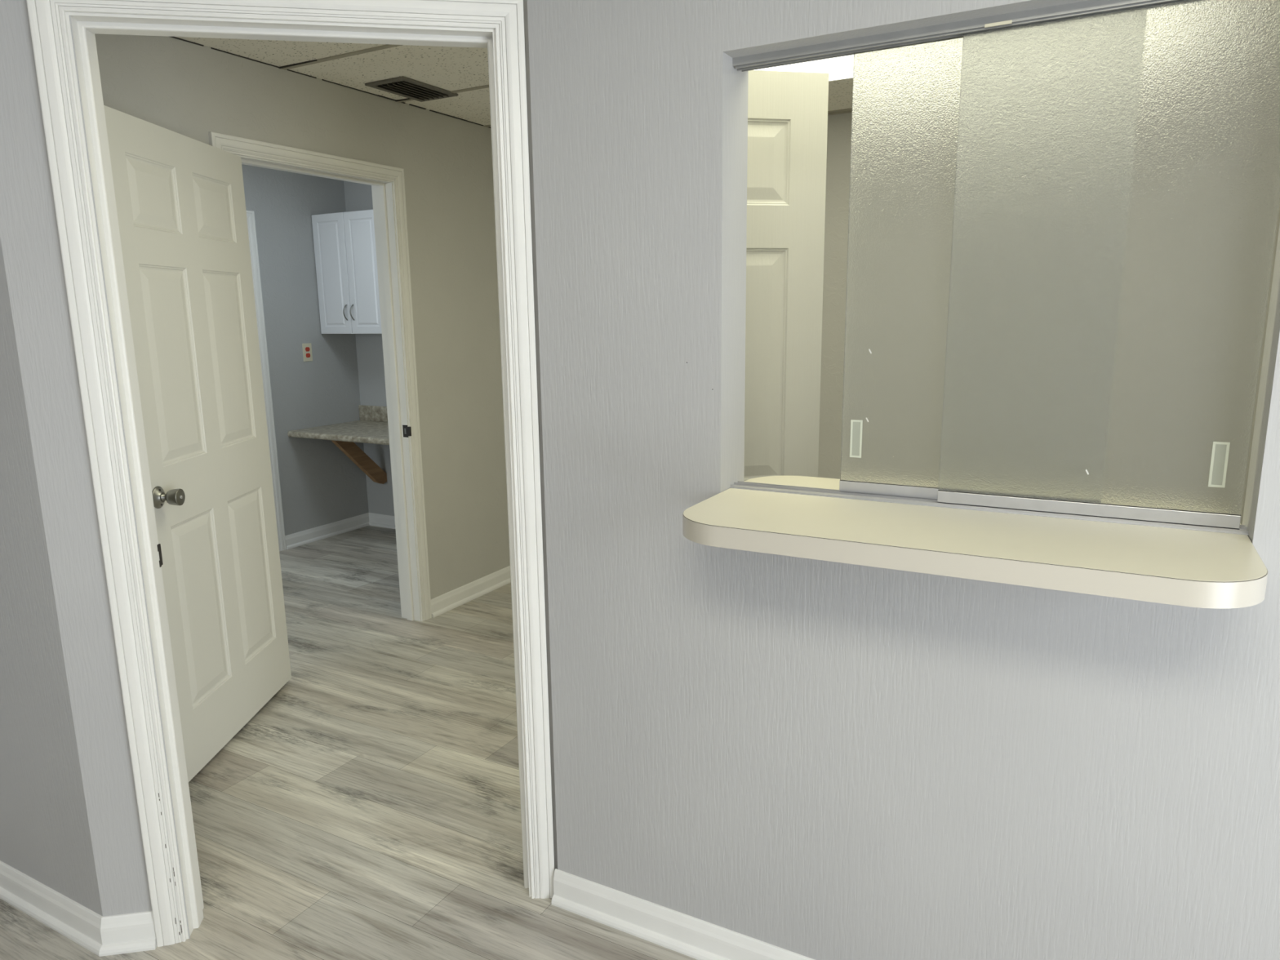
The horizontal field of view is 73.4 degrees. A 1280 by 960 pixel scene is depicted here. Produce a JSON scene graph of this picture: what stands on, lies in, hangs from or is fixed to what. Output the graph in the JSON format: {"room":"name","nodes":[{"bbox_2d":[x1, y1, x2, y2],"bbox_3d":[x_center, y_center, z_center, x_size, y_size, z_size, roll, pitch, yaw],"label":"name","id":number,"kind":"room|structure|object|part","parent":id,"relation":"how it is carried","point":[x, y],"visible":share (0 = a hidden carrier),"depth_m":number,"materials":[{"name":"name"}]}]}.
{"room":"office waiting room","nodes":[
{"label":"office waiting room","id":0,"kind":"room"},
{"bbox_2d":[0,15,190,938],"bbox_3d":[-1.572,-0.101,2.026,1.016,2.392,0.113,5,13,28],"label":"wall","id":1,"kind":"structure","parent":0,"point":[45,834],"depth_m":1.97,"materials":[{"name":"paint"}]},
{"bbox_2d":[0,860,102,956],"bbox_3d":[-1.649,1.037,2.219,0.881,0.087,0.024,5,13,28],"label":"baseboard","id":2,"kind":"structure","parent":1,"relation":"attached to","point":[71,919],"depth_m":2.11,"materials":[{"name":"white paint"}]},
{"bbox_2d":[0,0,557,916],"bbox_3d":[-0.759,-0.097,1.947,1.072,2.392,0.113,-3,11,-9],"label":"wall","id":3,"kind":"structure","parent":0,"point":[29,237],"depth_m":1.83,"materials":[{"name":"paint"}]},
{"bbox_2d":[98,911,156,956],"bbox_3d":[-1.209,1.069,2.023,0.121,0.087,0.024,-3,11,-9],"label":"baseboard","id":4,"kind":"structure","parent":3,"relation":"attached to","point":[133,932],"depth_m":2.02,"materials":[{"name":"white paint"}]},
{"bbox_2d":[26,0,554,946],"bbox_3d":[-0.707,0.038,1.982,0.946,2.113,0.145,-3,11,-9],"label":"door frame","id":5,"kind":"structure","parent":3,"relation":"attached to","point":[497,26],"depth_m":1.85,"materials":[{"name":"white paint"}]},
{"bbox_3d":[-1.119,0.176,1.992,0.007,0.054,0.025,-3,11,-9],"label":"strike plate","id":6,"kind":"part","parent":5,"relation":"part of","materials":[{"name":"grey metal"}]},
{"bbox_2d":[743,70,828,481],"bbox_3d":[0.065,0.001,2.268,0.818,2.012,0.109,-3,11,-12],"label":"door","id":7,"kind":"structure","parent":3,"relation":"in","point":[788,111],"depth_m":2.18,"materials":[{"name":"white paint"}]},
{"bbox_2d":[94,33,510,599],"bbox_3d":[-1.289,-0.434,3.708,0.120,2.392,3.314,5,13,28],"label":"wall","id":8,"kind":"structure","parent":0,"point":[190,90],"depth_m":4.08,"materials":[{"name":"paint"}]},
{"bbox_2d":[103,105,291,782],"bbox_3d":[-1.418,-0.105,2.899,0.113,2.010,0.830,-1,11,1],"label":"door","id":9,"kind":"structure","parent":8,"relation":"in","point":[180,203],"depth_m":2.83,"materials":[{"name":"white paint"}]},
{"bbox_3d":[-1.389,0.051,2.560,0.039,0.051,0.051,-1,11,1],"label":"knob","id":10,"kind":"part","parent":9,"relation":"part of","materials":[{"name":"silver metal"}]},
{"bbox_2d":[208,131,431,621],"bbox_3d":[-1.331,-0.278,3.656,0.152,2.106,0.948,5,13,28],"label":"door frame","id":11,"kind":"structure","parent":8,"relation":"attached to","point":[387,183],"depth_m":3.93,"materials":[{"name":"white paint"}]},
{"bbox_3d":[-1.390,-0.283,3.688,0.016,2.106,0.948,5,13,28],"label":"room casing","id":12,"kind":"part","parent":11,"relation":"part of","materials":[{"name":"white paint"}]},
{"bbox_3d":[-1.088,-0.228,4.007,0.044,0.057,0.008,5,13,28],"label":"strike plate","id":13,"kind":"part","parent":11,"relation":"part of","materials":[{"name":"grey metal"}]},
{"bbox_2d":[431,565,511,617],"bbox_3d":[-0.724,0.524,4.774,0.024,0.087,1.274,5,13,28],"label":"baseboard","id":14,"kind":"structure","parent":8,"relation":"attached to","point":[446,602],"depth_m":4.48,"materials":[{"name":"white paint"}]},
{"bbox_2d":[241,164,368,535],"bbox_3d":[-3.297,-0.386,3.597,0.120,2.392,5.434,5,13,28],"label":"wall","id":15,"kind":"structure","parent":0,"point":[320,485],"depth_m":5.51,"materials":[{"name":"paint"}]},
{"bbox_2d":[245,209,286,551],"bbox_3d":[-2.501,-0.499,4.923,0.016,2.085,0.898,5,13,28],"label":"door frame","id":16,"kind":"structure","parent":15,"relation":"attached to","point":[250,214],"depth_m":5.27,"materials":[{"name":"white paint"}]},
{"bbox_2d":[302,342,312,361],"bbox_3d":[-2.146,-0.824,5.541,0.008,0.115,0.070,5,13,28],"label":"electrical outlet","id":17,"kind":"object","parent":15,"relation":"attached to","point":[307,348],"visible":1,"depth_m":5.54,"materials":[{"name":"beige plastic"}]},
{"bbox_2d":[284,512,369,549],"bbox_3d":[-2.097,0.339,5.814,0.024,0.087,0.724,5,13,28],"label":"baseboard","id":18,"kind":"structure","parent":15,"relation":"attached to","point":[315,534],"depth_m":5.78,"materials":[{"name":"white paint"}]},
{"bbox_2d":[0,525,697,959],"bbox_3d":[-0.759,1.219,1.715,6.750,0.100,7.338,5,13,28],"label":"floor","id":19,"kind":"structure","parent":0,"point":[370,809],"depth_m":2.64,"materials":[{"name":"grey laminate"}]},
{"bbox_2d":[170,36,853,128],"bbox_3d":[0.873,-1.456,2.363,4.879,0.086,3.414,5,13,28],"label":"ceiling","id":20,"kind":"structure","parent":0,"point":[462,71],"depth_m":3.26,"materials":[{"name":"tile"}]},
{"bbox_2d":[364,75,457,102],"bbox_3d":[-0.948,-1.624,3.580,0.210,0.016,0.330,5,13,28],"label":"ceiling vent","id":21,"kind":"object","parent":20,"relation":"in","point":[402,86],"visible":1,"depth_m":3.55,"materials":[{"name":"brown metal"}]},
{"bbox_2d":[755,54,853,80],"bbox_3d":[0.687,-1.566,3.190,1.196,0.024,0.586,5,13,28],"label":"recessed light","id":22,"kind":"object","parent":20,"relation":"in","point":[837,68],"visible":0.09,"depth_m":3.26,"materials":[{"name":"white paint"}]},
{"bbox_2d":[343,112,1279,524],"bbox_3d":[0.887,-0.611,4.462,6.629,2.392,0.120,5,13,28],"label":"wall","id":23,"kind":"structure","parent":0,"point":[839,126],"depth_m":4.35,"materials":[{"name":"paint"}]},
{"bbox_2d":[287,404,389,444],"bbox_3d":[-1.396,-0.334,5.346,1.587,0.143,0.625,5,13,28],"label":"countertop","id":24,"kind":"structure","parent":23,"relation":"attached to","point":[372,427],"depth_m":5.46,"materials":[{"name":"stone"}]},
{"bbox_2d":[311,209,382,333],"bbox_3d":[-1.780,-1.325,5.531,0.571,0.748,0.328,5,13,28],"label":"upper cabinet","id":25,"kind":"object","parent":23,"relation":"attached to","point":[344,242],"visible":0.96,"depth_m":5.42,"materials":[{"name":"white wood"}]},
{"bbox_3d":[-1.967,-1.315,5.492,0.280,0.748,0.018,5,13,28],"label":"cabinet door","id":26,"kind":"part","parent":25,"relation":"part of","materials":[{"name":"white wood"}]},
{"bbox_3d":[-1.876,-1.067,5.466,0.010,0.100,0.034,5,13,28],"label":"handle","id":27,"kind":"part","parent":25,"relation":"part of","materials":[{"name":"silver metal"}]},
{"bbox_3d":[-1.825,-1.062,5.439,0.010,0.100,0.034,5,13,28],"label":"handle","id":28,"kind":"part","parent":25,"relation":"part of","materials":[{"name":"silver metal"}]},
{"bbox_3d":[-1.715,-1.292,5.357,0.288,0.748,0.018,5,13,28],"label":"cabinet door","id":29,"kind":"part","parent":25,"relation":"part of","materials":[{"name":"white wood"}]},
{"bbox_2d":[331,440,386,484],"bbox_3d":[-1.882,-0.137,5.772,0.038,0.394,0.423,5,13,28],"label":"support bracket","id":30,"kind":"object","parent":23,"relation":"attached to","point":[350,449],"visible":0.74,"depth_m":5.77,"materials":[{"name":"brown wood"}]},
{"bbox_2d":[358,404,387,422],"bbox_3d":[-1.252,-0.406,5.603,1.587,0.105,0.020,5,13,28],"label":"backsplash","id":31,"kind":"structure","parent":23,"relation":"attached to","point":[371,413],"depth_m":5.90,"materials":[{"name":"stone"}]},
{"bbox_2d":[368,512,395,528],"bbox_3d":[-1.242,0.340,5.748,1.590,0.087,0.024,5,13,28],"label":"baseboard","id":32,"kind":"structure","parent":23,"relation":"attached to","point":[375,519],"depth_m":6.06,"materials":[{"name":"white paint"}]},
{"bbox_2d":[527,0,1279,959],"bbox_3d":[1.159,0.007,1.289,3.072,2.392,0.131,5,13,28],"label":"wall","id":33,"kind":"structure","parent":0,"point":[815,759],"depth_m":1.72,"materials":[{"name":"paint"}]},
{"bbox_2d":[551,868,814,959],"bbox_3d":[1.095,1.147,1.467,2.988,0.087,0.024,5,13,28],"label":"baseboard","id":34,"kind":"structure","parent":33,"relation":"attached to","point":[693,937],"depth_m":2.03,"materials":[{"name":"white paint"}]},
{"bbox_2d":[682,475,1268,608],"bbox_3d":[0.557,0.082,1.550,0.901,0.038,0.503,5,13,28],"label":"shelf","id":35,"kind":"object","parent":33,"relation":"attached to","point":[1191,568],"visible":0.78,"depth_m":1.37,"materials":[{"name":"beige"}]},
{"bbox_2d":[729,0,1279,535],"bbox_3d":[0.591,-0.364,1.536,0.902,0.842,0.052,5,13,28],"label":"window","id":36,"kind":"structure","parent":33,"relation":"in","point":[1063,219],"depth_m":1.46,"materials":[{"name":"glass"}]},
{"bbox_3d":[0.427,-0.081,1.696,0.023,0.075,0.001,5,13,28],"label":"finger pull","id":37,"kind":"part","parent":36,"relation":"part of","materials":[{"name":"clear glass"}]},
{"bbox_3d":[0.608,0.031,1.622,0.465,0.024,0.012,5,13,28],"label":"rail","id":38,"kind":"part","parent":36,"relation":"part of","materials":[{"name":"metal"}]},
{"bbox_3d":[0.603,-0.368,1.544,0.465,0.828,0.005,5,13,28],"label":"glass pane","id":39,"kind":"part","parent":36,"relation":"part of","materials":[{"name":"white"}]},
{"bbox_3d":[0.771,0.050,1.512,0.472,0.024,0.012,5,13,28],"label":"rail","id":40,"kind":"part","parent":36,"relation":"part of","materials":[{"name":"metal"}]},
{"bbox_3d":[0.766,-0.349,1.433,0.472,0.828,0.005,5,13,28],"label":"glass pane","id":41,"kind":"part","parent":36,"relation":"part of","materials":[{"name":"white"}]},
{"bbox_3d":[0.943,-0.025,1.398,0.023,0.075,0.001,5,13,28],"label":"finger pull","id":42,"kind":"part","parent":36,"relation":"part of","materials":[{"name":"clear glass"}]}
]}

